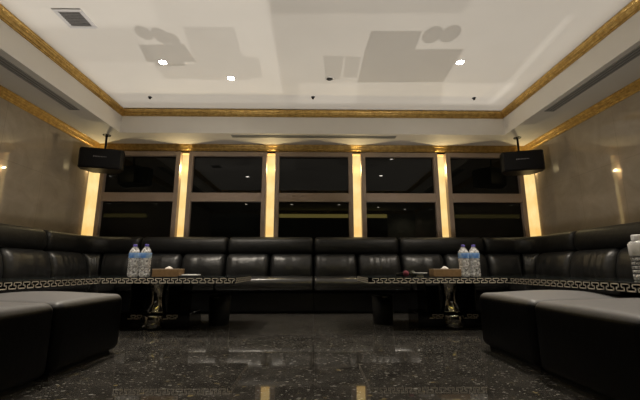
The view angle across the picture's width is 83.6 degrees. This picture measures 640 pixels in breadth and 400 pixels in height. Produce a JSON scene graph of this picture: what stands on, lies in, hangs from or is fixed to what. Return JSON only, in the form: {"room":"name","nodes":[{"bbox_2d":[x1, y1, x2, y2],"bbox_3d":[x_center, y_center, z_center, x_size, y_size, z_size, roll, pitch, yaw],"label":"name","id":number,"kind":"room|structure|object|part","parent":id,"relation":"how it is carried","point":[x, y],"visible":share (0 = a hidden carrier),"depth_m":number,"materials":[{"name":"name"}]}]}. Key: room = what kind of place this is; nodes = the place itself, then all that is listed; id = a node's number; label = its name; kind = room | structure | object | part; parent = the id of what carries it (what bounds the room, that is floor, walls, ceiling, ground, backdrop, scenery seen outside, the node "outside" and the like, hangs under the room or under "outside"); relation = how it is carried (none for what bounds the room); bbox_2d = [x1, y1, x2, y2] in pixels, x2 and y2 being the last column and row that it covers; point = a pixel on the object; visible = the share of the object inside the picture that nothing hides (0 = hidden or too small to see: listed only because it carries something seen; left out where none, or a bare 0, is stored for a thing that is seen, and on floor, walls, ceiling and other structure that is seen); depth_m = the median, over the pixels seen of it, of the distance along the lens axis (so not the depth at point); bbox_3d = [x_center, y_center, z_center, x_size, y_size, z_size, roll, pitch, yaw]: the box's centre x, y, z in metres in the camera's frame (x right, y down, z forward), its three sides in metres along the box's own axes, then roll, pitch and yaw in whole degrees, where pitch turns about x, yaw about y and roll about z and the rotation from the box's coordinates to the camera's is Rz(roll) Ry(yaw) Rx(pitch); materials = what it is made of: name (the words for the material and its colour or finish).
{"room":"karaoke lounge room","nodes":[
{"label":"karaoke lounge room","id":0,"kind":"room"},
{"bbox_2d":[0,97,89,234],"bbox_3d":[-3.362,-0.252,2.204,0.150,2.350,6.650,0,-11,-1],"label":"wall","id":1,"kind":"structure","parent":0,"point":[43,186],"depth_m":4.22,"materials":[{"name":"beige stone"}]},
{"bbox_2d":[0,85,99,147],"bbox_3d":[-3.257,-1.375,2.346,0.058,0.092,6.200,0,-11,-1],"label":"trim","id":2,"kind":"structure","parent":1,"relation":"attached to","point":[6,94],"depth_m":4.28,"materials":[{"name":"gold metal"}]},
{"bbox_2d":[81,172,99,235],"bbox_3d":[-3.288,0.076,5.183,0.102,1.633,0.200,0,-11,-1],"label":"column","id":3,"kind":"structure","parent":1,"relation":"attached to","point":[93,178],"depth_m":5.19,"materials":[{"name":"yellow"}]},
{"bbox_2d":[90,173,99,235],"bbox_3d":[-3.289,0.106,5.263,0.102,1.605,0.030,0,-11,-1],"label":"diffuser","id":4,"kind":"object","parent":3,"relation":"attached to","point":[97,175],"depth_m":5.26,"materials":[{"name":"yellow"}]},
{"bbox_2d":[0,306,600,399],"bbox_3d":[-0.038,0.961,2.029,6.800,0.100,6.650,0,-11,-1],"label":"floor","id":5,"kind":"structure","parent":0,"point":[313,355],"depth_m":1.91,"materials":[{"name":"black stone"}]},
{"bbox_2d":[0,302,52,397],"bbox_3d":[-1.607,0.591,1.384,0.734,0.384,0.614,0,-11,-1],"label":"ottoman","id":6,"kind":"object","parent":5,"relation":"on","point":[25,327],"visible":1,"depth_m":1.51,"materials":[{"name":"black leather"}]},
{"bbox_2d":[0,223,90,292],"bbox_3d":[-2.819,0.664,3.229,0.848,0.936,1.198,0,-11,-1],"label":"module","id":7,"kind":"object","parent":5,"relation":"on","point":[22,255],"visible":0.48,"depth_m":3.46,"materials":[{"name":"black leather"}]},
{"bbox_2d":[0,253,2,277],"bbox_3d":[-2.996,0.532,2.946,0.396,0.344,0.588,0,-11,-1],"label":"cushion","id":8,"kind":"object","parent":7,"relation":"on","point":[1,254],"depth_m":3.19,"materials":[{"name":"black leather"}]},
{"bbox_2d":[0,247,49,277],"bbox_3d":[-3.006,0.646,3.535,0.396,0.344,0.588,0,-11,-1],"label":"cushion","id":9,"kind":"object","parent":7,"relation":"on","point":[18,262],"depth_m":3.45,"materials":[{"name":"black leather"}]},
{"bbox_3d":[-2.752,0.796,3.205,0.713,0.176,1.194,0,-11,-1],"label":"seat","id":10,"kind":"part","parent":7,"relation":"part of","materials":[{"name":"black leather"}]},
{"bbox_2d":[0,277,100,290],"bbox_3d":[-2.015,0.681,2.015,0.531,0.445,1.691,0,-11,-1],"label":"table","id":11,"kind":"object","parent":5,"relation":"on","point":[28,282],"visible":1,"depth_m":2.33,"materials":[{"name":"black paint"}]},
{"bbox_2d":[0,291,121,377],"bbox_3d":[-1.619,0.709,1.996,0.731,0.384,0.616,0,-11,-1],"label":"ottoman","id":12,"kind":"object","parent":5,"relation":"on","point":[84,326],"visible":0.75,"depth_m":1.89,"materials":[{"name":"black leather"}]},
{"bbox_2d":[43,230,142,294],"bbox_3d":[-2.816,0.886,4.378,0.894,0.937,1.139,0,-11,-1],"label":"module","id":13,"kind":"object","parent":5,"relation":"on","point":[69,254],"visible":0.41,"depth_m":4.43,"materials":[{"name":"black leather"}]},
{"bbox_2d":[45,251,85,276],"bbox_3d":[-3.017,0.760,4.129,0.396,0.344,0.598,0,-11,-1],"label":"cushion","id":14,"kind":"object","parent":13,"relation":"on","point":[62,263],"depth_m":4.03,"materials":[{"name":"black leather"}]},
{"bbox_2d":[81,253,101,274],"bbox_3d":[-3.007,0.857,4.631,0.426,0.344,0.415,0,-11,-1],"label":"cushion","id":15,"kind":"object","parent":13,"relation":"on","point":[93,260],"depth_m":4.49,"materials":[{"name":"black leather"}]},
{"bbox_3d":[-2.757,1.001,4.298,0.760,0.188,1.005,0,-11,-1],"label":"seat","id":16,"kind":"part","parent":13,"relation":"part of","materials":[{"name":"black leather"}]},
{"bbox_2d":[100,254,138,274],"bbox_3d":[-2.652,0.874,4.718,0.544,0.344,0.396,0,-11,-1],"label":"cushion","id":17,"kind":"object","parent":13,"relation":"on","point":[110,264],"depth_m":4.55,"materials":[{"name":"black leather"}]},
{"bbox_2d":[60,275,250,329],"bbox_3d":[-1.499,0.917,3.239,1.606,0.445,0.766,0,-11,-1],"label":"table","id":18,"kind":"object","parent":5,"relation":"on","point":[147,308],"visible":0.78,"depth_m":3.13,"materials":[{"name":"black paint"}]},
{"bbox_2d":[127,244,139,276],"bbox_3d":[-1.584,0.516,3.050,0.090,0.272,0.090,0,-11,-1],"label":"water bottle","id":19,"kind":"object","parent":18,"relation":"on","point":[136,255],"visible":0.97,"depth_m":3.03,"materials":[{"name":"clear plastic"}]},
{"bbox_3d":[-1.630,0.896,3.322,0.140,0.267,0.260,0,-11,-1],"label":"pedestal panel","id":20,"kind":"part","parent":18,"relation":"part of","materials":[{"name":"black paint"}]},
{"bbox_2d":[139,244,151,276],"bbox_3d":[-1.486,0.516,3.052,0.090,0.272,0.090,0,-11,-1],"label":"water bottle","id":21,"kind":"object","parent":18,"relation":"on","point":[144,256],"visible":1,"depth_m":3.03,"materials":[{"name":"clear plastic"}]},
{"bbox_2d":[152,266,184,276],"bbox_3d":[-1.293,0.610,3.058,0.226,0.089,0.132,0,-11,-1],"label":"tissue box","id":22,"kind":"object","parent":18,"relation":"on","point":[168,271],"visible":0.98,"depth_m":2.99,"materials":[{"name":"brown wood"}]},
{"bbox_3d":[-1.293,0.592,3.061,0.226,0.006,0.132,0,-11,-1],"label":"box lid","id":23,"kind":"part","parent":22,"relation":"part of","materials":[{"name":"brown wood"}]},
{"bbox_3d":[-1.300,0.898,3.328,0.140,0.267,0.260,0,-11,-1],"label":"pedestal panel","id":24,"kind":"part","parent":18,"relation":"part of","materials":[{"name":"black paint"}]},
{"bbox_2d":[178,274,201,276],"bbox_3d":[-1.099,0.640,3.035,0.170,0.021,0.110,1,-11,-4],"label":"notepad","id":25,"kind":"object","parent":18,"relation":"on","point":[183,275],"visible":1,"depth_m":2.98,"materials":[{"name":"white paper"}]},
{"bbox_2d":[115,237,228,312],"bbox_3d":[-1.799,0.917,4.539,1.143,0.936,0.848,0,-11,-1],"label":"module","id":26,"kind":"object","parent":5,"relation":"on","point":[196,255],"visible":0.4,"depth_m":4.61,"materials":[{"name":"black leather"}]},
{"bbox_2d":[136,254,183,274],"bbox_3d":[-2.088,0.875,4.727,0.560,0.344,0.396,0,-11,-1],"label":"cushion","id":27,"kind":"object","parent":26,"relation":"on","point":[158,261],"depth_m":4.58,"materials":[{"name":"black leather"}]},
{"bbox_3d":[-1.797,1.035,4.447,1.139,0.176,0.713,0,-11,-1],"label":"seat","id":28,"kind":"part","parent":26,"relation":"part of","materials":[{"name":"black leather"}]},
{"bbox_2d":[181,254,227,274],"bbox_3d":[-1.516,0.877,4.737,0.560,0.344,0.396,0,-11,-1],"label":"cushion","id":29,"kind":"object","parent":26,"relation":"on","point":[203,264],"depth_m":4.58,"materials":[{"name":"black leather"}]},
{"bbox_2d":[208,294,231,325],"bbox_3d":[-0.946,1.031,3.369,0.218,0.270,0.219,0,-11,-1],"label":"waste bin","id":30,"kind":"object","parent":5,"relation":"on","point":[219,304],"visible":1,"depth_m":3.29,"materials":[{"name":"black"}]},
{"bbox_2d":[215,237,313,312],"bbox_3d":[-0.654,0.920,4.559,1.143,0.936,0.848,0,-11,-1],"label":"sofa","id":31,"kind":"object","parent":5,"relation":"on","point":[281,269],"visible":0.91,"depth_m":4.55,"materials":[{"name":"black leather"}]},
{"bbox_2d":[225,254,270,275],"bbox_3d":[-0.943,0.879,4.747,0.560,0.344,0.396,0,-11,-1],"label":"cushion","id":32,"kind":"object","parent":31,"relation":"on","point":[236,264],"depth_m":4.59,"materials":[{"name":"black leather"}]},
{"bbox_3d":[-0.653,1.039,4.467,1.139,0.176,0.713,0,-11,-1],"label":"seat","id":33,"kind":"part","parent":31,"relation":"part of","materials":[{"name":"black leather"}]},
{"bbox_2d":[270,254,312,275],"bbox_3d":[-0.371,0.881,4.757,0.560,0.344,0.396,0,-11,-1],"label":"cushion","id":34,"kind":"object","parent":31,"relation":"on","point":[280,264],"depth_m":4.59,"materials":[{"name":"black leather"}]},
{"bbox_3d":[-0.660,1.030,4.923,1.143,0.850,0.090,0,-11,-1],"label":"panel","id":35,"kind":"part","parent":31,"relation":"part of","materials":[{"name":"black leather"}]},
{"bbox_2d":[314,237,410,311],"bbox_3d":[0.491,0.924,4.578,1.143,0.936,0.848,0,-11,-1],"label":"sofa","id":36,"kind":"object","parent":5,"relation":"on","point":[338,261],"visible":0.85,"depth_m":4.57,"materials":[{"name":"black leather"}]},
{"bbox_2d":[314,254,356,276],"bbox_3d":[0.202,0.883,4.767,0.560,0.344,0.396,0,-11,-1],"label":"cushion","id":37,"kind":"object","parent":36,"relation":"on","point":[324,264],"depth_m":4.60,"materials":[{"name":"black leather"}]},
{"bbox_3d":[0.492,1.043,4.487,1.139,0.176,0.713,0,-11,-1],"label":"seat","id":38,"kind":"part","parent":36,"relation":"part of","materials":[{"name":"black leather"}]},
{"bbox_2d":[356,254,400,274],"bbox_3d":[0.774,0.885,4.776,0.560,0.344,0.396,0,-11,-1],"label":"cushion","id":39,"kind":"object","parent":36,"relation":"on","point":[366,264],"depth_m":4.62,"materials":[{"name":"black leather"}]},
{"bbox_2d":[371,294,393,324],"bbox_3d":[0.603,1.044,3.435,0.218,0.270,0.219,0,-11,-1],"label":"waste bin","id":40,"kind":"object","parent":5,"relation":"on","point":[382,304],"visible":1,"depth_m":3.36,"materials":[{"name":"black"}]},
{"bbox_2d":[397,237,508,310],"bbox_3d":[1.636,0.928,4.598,1.143,0.936,0.848,0,-11,-1],"label":"module","id":41,"kind":"object","parent":5,"relation":"on","point":[417,254],"visible":0.48,"depth_m":4.69,"materials":[{"name":"black leather"}]},
{"bbox_2d":[398,254,443,274],"bbox_3d":[1.347,0.887,4.786,0.560,0.344,0.396,0,-11,-1],"label":"cushion","id":42,"kind":"object","parent":41,"relation":"on","point":[419,263],"depth_m":4.64,"materials":[{"name":"black leather"}]},
{"bbox_3d":[1.637,1.047,4.506,1.139,0.176,0.713,0,-11,-1],"label":"seat","id":43,"kind":"part","parent":41,"relation":"part of","materials":[{"name":"black leather"}]},
{"bbox_2d":[441,254,488,274],"bbox_3d":[1.919,0.889,4.796,0.560,0.344,0.396,0,-11,-1],"label":"cushion","id":44,"kind":"object","parent":41,"relation":"on","point":[451,261],"depth_m":4.64,"materials":[{"name":"black leather"}]},
{"bbox_2d":[357,275,562,328],"bbox_3d":[1.264,0.925,3.282,1.760,0.445,0.756,0,-11,-1],"label":"table","id":45,"kind":"object","parent":5,"relation":"on","point":[459,310],"visible":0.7,"depth_m":3.18,"materials":[{"name":"black paint"}]},
{"bbox_2d":[395,271,408,276],"bbox_3d":[0.720,0.648,3.157,0.052,0.052,0.239,2,-11,-11],"label":"microphone","id":46,"kind":"object","parent":45,"relation":"on","point":[405,273],"visible":1,"depth_m":3.06,"materials":[{"name":"red plastic"}]},
{"bbox_2d":[409,271,415,276],"bbox_3d":[0.789,0.649,3.159,0.052,0.052,0.239,1,-11,-4],"label":"microphone","id":47,"kind":"object","parent":45,"relation":"on","point":[410,272],"visible":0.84,"depth_m":3.05,"materials":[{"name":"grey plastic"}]},
{"bbox_2d":[413,273,426,276],"bbox_3d":[0.851,0.637,3.050,0.128,0.034,0.128,0,-11,-1],"label":"dish","id":48,"kind":"object","parent":45,"relation":"on","point":[418,274],"visible":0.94,"depth_m":3.02,"materials":[{"name":"grey"}]},
{"bbox_3d":[1.020,0.905,3.368,0.140,0.267,0.260,0,-11,-1],"label":"pedestal panel","id":49,"kind":"part","parent":45,"relation":"part of","materials":[{"name":"black paint"}]},
{"bbox_2d":[429,266,461,276],"bbox_3d":[1.080,0.618,3.098,0.238,0.089,0.132,0,-11,-1],"label":"tissue box","id":50,"kind":"object","parent":45,"relation":"on","point":[444,271],"visible":1,"depth_m":3.03,"materials":[{"name":"brown wood"}]},
{"bbox_3d":[1.080,0.600,3.102,0.238,0.006,0.132,0,-11,-1],"label":"box lid","id":51,"kind":"part","parent":50,"relation":"part of","materials":[{"name":"brown wood"}]},
{"bbox_2d":[458,245,469,276],"bbox_3d":[1.245,0.525,3.099,0.090,0.272,0.090,0,-11,-1],"label":"water bottle","id":52,"kind":"object","parent":45,"relation":"on","point":[461,254],"visible":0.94,"depth_m":3.08,"materials":[{"name":"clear plastic"}]},
{"bbox_3d":[1.349,0.906,3.373,0.140,0.267,0.260,0,-11,-1],"label":"pedestal panel","id":53,"kind":"part","parent":45,"relation":"part of","materials":[{"name":"black paint"}]},
{"bbox_2d":[469,245,480,276],"bbox_3d":[1.337,0.525,3.100,0.090,0.272,0.090,0,-11,-1],"label":"water bottle","id":54,"kind":"object","parent":45,"relation":"on","point":[472,255],"visible":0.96,"depth_m":3.08,"materials":[{"name":"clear plastic"}]},
{"bbox_2d":[481,231,577,291],"bbox_3d":[2.659,0.904,4.472,0.894,0.937,1.139,0,-11,-1],"label":"module","id":55,"kind":"object","parent":5,"relation":"on","point":[545,255],"visible":0.48,"depth_m":4.58,"materials":[{"name":"black leather"}]},
{"bbox_2d":[484,254,522,274],"bbox_3d":[2.483,0.891,4.806,0.544,0.344,0.396,0,-11,-1],"label":"cushion","id":56,"kind":"object","parent":55,"relation":"on","point":[498,264],"depth_m":4.65,"materials":[{"name":"black leather"}]},
{"bbox_3d":[2.602,1.018,4.390,0.760,0.188,1.005,0,-11,-1],"label":"seat","id":57,"kind":"part","parent":55,"relation":"part of","materials":[{"name":"black leather"}]},
{"bbox_2d":[521,253,539,274],"bbox_3d":[2.841,0.876,4.731,0.426,0.344,0.415,0,-11,-1],"label":"cushion","id":58,"kind":"object","parent":55,"relation":"on","point":[528,260],"depth_m":4.59,"materials":[{"name":"black leather"}]},
{"bbox_2d":[536,251,575,276],"bbox_3d":[2.869,0.779,4.229,0.396,0.344,0.598,0,-11,-1],"label":"cushion","id":59,"kind":"object","parent":55,"relation":"on","point":[548,263],"depth_m":4.15,"materials":[{"name":"black leather"}]},
{"bbox_2d":[480,290,639,370],"bbox_3d":[1.440,0.733,2.125,0.738,0.384,0.627,0,-11,-1],"label":"ottoman","id":60,"kind":"object","parent":5,"relation":"on","point":[508,319],"visible":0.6,"depth_m":2.00,"materials":[{"name":"black leather"}]},
{"bbox_2d":[508,277,639,296],"bbox_3d":[1.862,0.694,2.082,0.606,0.445,1.691,0,-11,-1],"label":"table","id":61,"kind":"object","parent":5,"relation":"on","point":[625,286],"visible":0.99,"depth_m":2.21,"materials":[{"name":"black paint"}]},
{"bbox_3d":[2.030,0.683,2.216,0.180,0.267,0.180,0,-11,-1],"label":"pedestal panel","id":62,"kind":"part","parent":61,"relation":"part of","materials":[{"name":"black paint"}]},
{"bbox_2d":[627,234,639,279],"bbox_3d":[1.885,0.337,2.107,0.098,0.265,0.098,0,-11,-1],"label":"water bottle","id":63,"kind":"object","parent":61,"relation":"on","point":[633,249],"visible":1,"depth_m":2.10,"materials":[{"name":"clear plastic"}]},
{"bbox_2d":[532,221,639,294],"bbox_3d":[2.702,0.682,3.324,0.848,0.936,1.198,0,-11,-1],"label":"module","id":64,"kind":"object","parent":5,"relation":"on","point":[602,252],"visible":0.44,"depth_m":3.46,"materials":[{"name":"black leather"}]},
{"bbox_3d":[2.635,0.814,3.297,0.713,0.176,1.194,0,-11,-1],"label":"seat","id":65,"kind":"part","parent":64,"relation":"part of","materials":[{"name":"black leather"}]},
{"bbox_2d":[570,248,620,277],"bbox_3d":[2.879,0.665,3.636,0.396,0.344,0.588,0,-11,-1],"label":"cushion","id":66,"kind":"object","parent":64,"relation":"on","point":[585,262],"depth_m":3.54,"materials":[{"name":"black leather"}]},
{"bbox_2d":[616,247,639,278],"bbox_3d":[2.890,0.551,3.047,0.396,0.344,0.588,0,-11,-1],"label":"cushion","id":67,"kind":"object","parent":64,"relation":"on","point":[624,268],"depth_m":3.20,"materials":[{"name":"black leather"}]},
{"bbox_2d":[535,298,639,399],"bbox_3d":[1.446,0.611,1.491,0.750,0.384,0.644,0,-11,-1],"label":"ottoman","id":68,"kind":"object","parent":5,"relation":"on","point":[591,346],"visible":1,"depth_m":1.43,"materials":[{"name":"black leather"}]},
{"bbox_2d":[181,151,444,305],"bbox_3d":[-0.093,0.359,5.378,6.500,2.350,0.300,0,-11,-1],"label":"wall","id":69,"kind":"structure","parent":0,"point":[181,151],"depth_m":5.55,"materials":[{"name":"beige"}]},
{"bbox_2d":[93,151,182,237],"bbox_3d":[-2.656,0.085,5.236,1.158,1.635,0.115,0,-11,-1],"label":"window","id":70,"kind":"structure","parent":69,"relation":"in","point":[142,200],"depth_m":5.22,"materials":[{"name":"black glass"}]},
{"bbox_3d":[-2.656,0.430,5.177,1.046,0.835,0.020,0,-11,-1],"label":"pane","id":71,"kind":"part","parent":70,"relation":"part of","materials":[{"name":"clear glass"}]},
{"bbox_3d":[-2.656,-0.373,5.331,1.046,0.579,0.020,0,-11,-1],"label":"pane","id":72,"kind":"part","parent":70,"relation":"part of","materials":[{"name":"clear glass"}]},
{"bbox_2d":[177,153,188,236],"bbox_3d":[-2.016,0.095,5.282,0.121,1.633,0.042,0,-11,-1],"label":"column","id":73,"kind":"structure","parent":69,"relation":"attached to","point":[183,189],"depth_m":5.30,"materials":[{"name":"yellow"}]},
{"bbox_2d":[183,151,267,238],"bbox_3d":[-1.374,0.089,5.258,1.158,1.635,0.115,0,-11,-1],"label":"window","id":74,"kind":"structure","parent":69,"relation":"in","point":[226,194],"depth_m":5.25,"materials":[{"name":"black glass"}]},
{"bbox_3d":[-1.374,0.434,5.199,1.046,0.835,0.020,0,-11,-1],"label":"pane","id":75,"kind":"part","parent":74,"relation":"part of","materials":[{"name":"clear glass"}]},
{"bbox_3d":[-1.374,-0.369,5.353,1.046,0.579,0.020,0,-11,-1],"label":"pane","id":76,"kind":"part","parent":74,"relation":"part of","materials":[{"name":"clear glass"}]},
{"bbox_2d":[266,153,274,236],"bbox_3d":[-0.733,0.099,5.304,0.121,1.633,0.042,0,-11,-1],"label":"column","id":77,"kind":"structure","parent":69,"relation":"attached to","point":[271,156],"depth_m":5.33,"materials":[{"name":"yellow"}]},
{"bbox_2d":[99,143,524,152],"bbox_3d":[-0.090,-0.783,5.416,6.500,0.092,0.058,0,-11,-1],"label":"trim","id":78,"kind":"structure","parent":69,"relation":"attached to","point":[125,147],"depth_m":5.41,"materials":[{"name":"gold metal"}]},
{"bbox_2d":[273,152,353,243],"bbox_3d":[-0.091,0.093,5.279,1.158,1.635,0.115,0,-11,-1],"label":"window","id":79,"kind":"structure","parent":69,"relation":"in","point":[313,192],"depth_m":5.28,"materials":[{"name":"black glass"}]},
{"bbox_3d":[-0.091,-0.365,5.375,1.046,0.579,0.020,0,-11,-1],"label":"pane","id":80,"kind":"part","parent":79,"relation":"part of","materials":[{"name":"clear glass"}]},
{"bbox_3d":[-0.091,0.438,5.221,1.046,0.835,0.020,0,-11,-1],"label":"pane","id":81,"kind":"part","parent":79,"relation":"part of","materials":[{"name":"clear glass"}]},
{"bbox_2d":[352,154,361,236],"bbox_3d":[0.550,0.103,5.326,0.121,1.633,0.042,0,-11,-1],"label":"column","id":82,"kind":"structure","parent":69,"relation":"attached to","point":[356,157],"depth_m":5.35,"materials":[{"name":"yellow"}]},
{"bbox_2d":[360,152,442,238],"bbox_3d":[1.192,0.098,5.301,1.158,1.635,0.115,0,-11,-1],"label":"window","id":83,"kind":"structure","parent":69,"relation":"in","point":[400,192],"depth_m":5.30,"materials":[{"name":"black glass"}]},
{"bbox_3d":[1.192,-0.360,5.397,1.046,0.579,0.020,0,-11,-1],"label":"pane","id":84,"kind":"part","parent":83,"relation":"part of","materials":[{"name":"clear glass"}]},
{"bbox_3d":[1.192,0.443,5.243,1.046,0.835,0.020,0,-11,-1],"label":"pane","id":85,"kind":"part","parent":83,"relation":"part of","materials":[{"name":"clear glass"}]},
{"bbox_2d":[437,154,448,236],"bbox_3d":[1.833,0.108,5.348,0.121,1.633,0.042,0,-11,-1],"label":"column","id":86,"kind":"structure","parent":69,"relation":"attached to","point":[444,217],"depth_m":5.37,"materials":[{"name":"yellow"}]},
{"bbox_2d":[443,153,529,237],"bbox_3d":[2.475,0.102,5.323,1.158,1.635,0.115,0,-11,-1],"label":"window","id":87,"kind":"structure","parent":69,"relation":"in","point":[482,201],"depth_m":5.32,"materials":[{"name":"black glass"}]},
{"bbox_3d":[2.475,-0.356,5.419,1.046,0.579,0.020,0,-11,-1],"label":"pane","id":88,"kind":"part","parent":87,"relation":"part of","materials":[{"name":"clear glass"}]},
{"bbox_3d":[2.475,0.447,5.265,1.046,0.835,0.020,0,-11,-1],"label":"pane","id":89,"kind":"part","parent":87,"relation":"part of","materials":[{"name":"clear glass"}]},
{"bbox_2d":[0,0,639,145],"bbox_3d":[-0.038,-1.616,2.526,6.800,0.450,6.650,0,-11,-1],"label":"ceiling","id":90,"kind":"structure","parent":0,"point":[380,55],"depth_m":3.74,"materials":[{"name":"white paint"}]},
{"bbox_2d":[0,56,79,109],"bbox_3d":[-2.861,-1.284,3.038,0.115,0.008,2.380,0,-11,-1],"label":"ceiling vent","id":91,"kind":"object","parent":90,"relation":"in","point":[5,63],"visible":1,"depth_m":3.60,"materials":[{"name":"grey"}]},
{"bbox_2d":[51,8,97,28],"bbox_3d":[-2.177,-1.611,3.185,0.250,0.010,0.250,0,-11,-1],"label":"ceiling vent","id":92,"kind":"object","parent":90,"relation":"in","point":[74,18],"visible":1,"depth_m":3.17,"materials":[{"name":"grey metal"}]},
{"bbox_2d":[58,12,91,25],"bbox_3d":[-2.177,-1.613,3.185,0.186,0.007,0.186,0,-11,-1],"label":"grille","id":93,"kind":"object","parent":92,"relation":"attached to","point":[70,18],"depth_m":3.18,"materials":[{"name":"grey metal"}]},
{"bbox_2d":[77,134,124,173],"bbox_3d":[-2.975,-0.655,4.938,0.524,0.524,0.311,4,-11,-18],"label":"wall speaker","id":94,"kind":"object","parent":90,"relation":"hanging from","point":[94,160],"visible":1,"depth_m":4.79,"materials":[{"name":"black plastic"}]},
{"bbox_2d":[78,147,121,168],"bbox_3d":[-2.932,-0.560,4.783,0.484,0.248,0.023,4,-11,-18],"label":"grille","id":95,"kind":"object","parent":94,"relation":"attached to","point":[89,157],"depth_m":4.77,"materials":[{"name":"black fabric"}]},
{"bbox_2d":[158,59,167,64],"bbox_3d":[-1.692,-1.482,3.856,0.108,0.011,0.108,0,-11,-1],"label":"recessed light","id":96,"kind":"object","parent":90,"relation":"in","point":[160,61],"visible":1,"depth_m":3.85,"materials":[{"name":"white"}]},
{"bbox_2d":[226,76,235,80],"bbox_3d":[-1.039,-1.419,4.179,0.108,0.011,0.108,0,-11,-1],"label":"recessed light","id":97,"kind":"object","parent":90,"relation":"in","point":[231,78],"visible":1,"depth_m":4.17,"materials":[{"name":"white"}]},
{"bbox_2d":[231,135,395,138],"bbox_3d":[-0.084,-0.894,5.065,2.320,0.008,0.080,0,-11,-1],"label":"ceiling vent","id":98,"kind":"object","parent":90,"relation":"in","point":[233,136],"visible":1,"depth_m":5.05,"materials":[{"name":"grey"}]},
{"bbox_2d":[0,0,639,118],"bbox_3d":[-0.045,-1.600,2.930,5.330,0.085,4.250,0,-11,-1],"label":"trim","id":99,"kind":"structure","parent":90,"relation":"attached to","point":[633,7],"depth_m":4.64,"materials":[{"name":"gold metal"}]},
{"bbox_2d":[325,76,333,80],"bbox_3d":[0.111,-1.416,4.195,0.108,0.011,0.108,0,-11,-1],"label":"recessed light","id":100,"kind":"object","parent":90,"relation":"in","point":[329,78],"visible":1,"depth_m":4.18,"materials":[{"name":"white"}]},
{"bbox_2d":[455,59,464,64],"bbox_3d":[1.508,-1.482,3.856,0.108,0.011,0.108,0,-11,-1],"label":"recessed light","id":101,"kind":"object","parent":90,"relation":"in","point":[460,61],"visible":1,"depth_m":3.85,"materials":[{"name":"white"}]},
{"bbox_2d":[499,136,544,175],"bbox_3d":[2.809,-0.636,5.037,0.524,0.524,0.311,-3,-11,16],"label":"wall speaker","id":102,"kind":"object","parent":90,"relation":"hanging from","point":[528,162],"visible":1,"depth_m":4.89,"materials":[{"name":"black plastic"}]},
{"bbox_2d":[503,150,543,169],"bbox_3d":[2.770,-0.541,4.880,0.484,0.248,0.023,-3,-11,16],"label":"grille","id":103,"kind":"object","parent":102,"relation":"attached to","point":[528,159],"depth_m":4.87,"materials":[{"name":"black fabric"}]},
{"bbox_2d":[544,45,639,111],"bbox_3d":[2.734,-1.271,3.105,0.115,0.008,2.320,0,-11,-1],"label":"ceiling vent","id":104,"kind":"object","parent":90,"relation":"in","point":[633,54],"visible":1,"depth_m":3.51,"materials":[{"name":"grey metal"}]},
{"bbox_2d":[532,91,639,235],"bbox_3d":[3.287,-0.230,2.318,0.150,2.350,6.650,0,-11,-1],"label":"wall","id":105,"kind":"structure","parent":0,"point":[590,178],"depth_m":4.15,"materials":[{"name":"beige stone"}]},
{"bbox_2d":[524,174,540,236],"bbox_3d":[3.107,0.097,5.292,0.102,1.633,0.200,0,-11,-1],"label":"column","id":106,"kind":"structure","parent":105,"relation":"attached to","point":[529,180],"depth_m":5.30,"materials":[{"name":"yellow"}]},
{"bbox_2d":[524,175,532,236],"bbox_3d":[3.106,0.127,5.373,0.102,1.605,0.030,0,-11,-1],"label":"diffuser","id":107,"kind":"object","parent":106,"relation":"attached to","point":[530,217],"depth_m":5.36,"materials":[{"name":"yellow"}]},
{"bbox_2d":[524,78,639,150],"bbox_3d":[3.184,-1.354,2.457,0.058,0.092,6.200,0,-11,-1],"label":"trim","id":108,"kind":"structure","parent":105,"relation":"attached to","point":[632,88],"depth_m":4.20,"materials":[{"name":"gold metal"}]}
]}

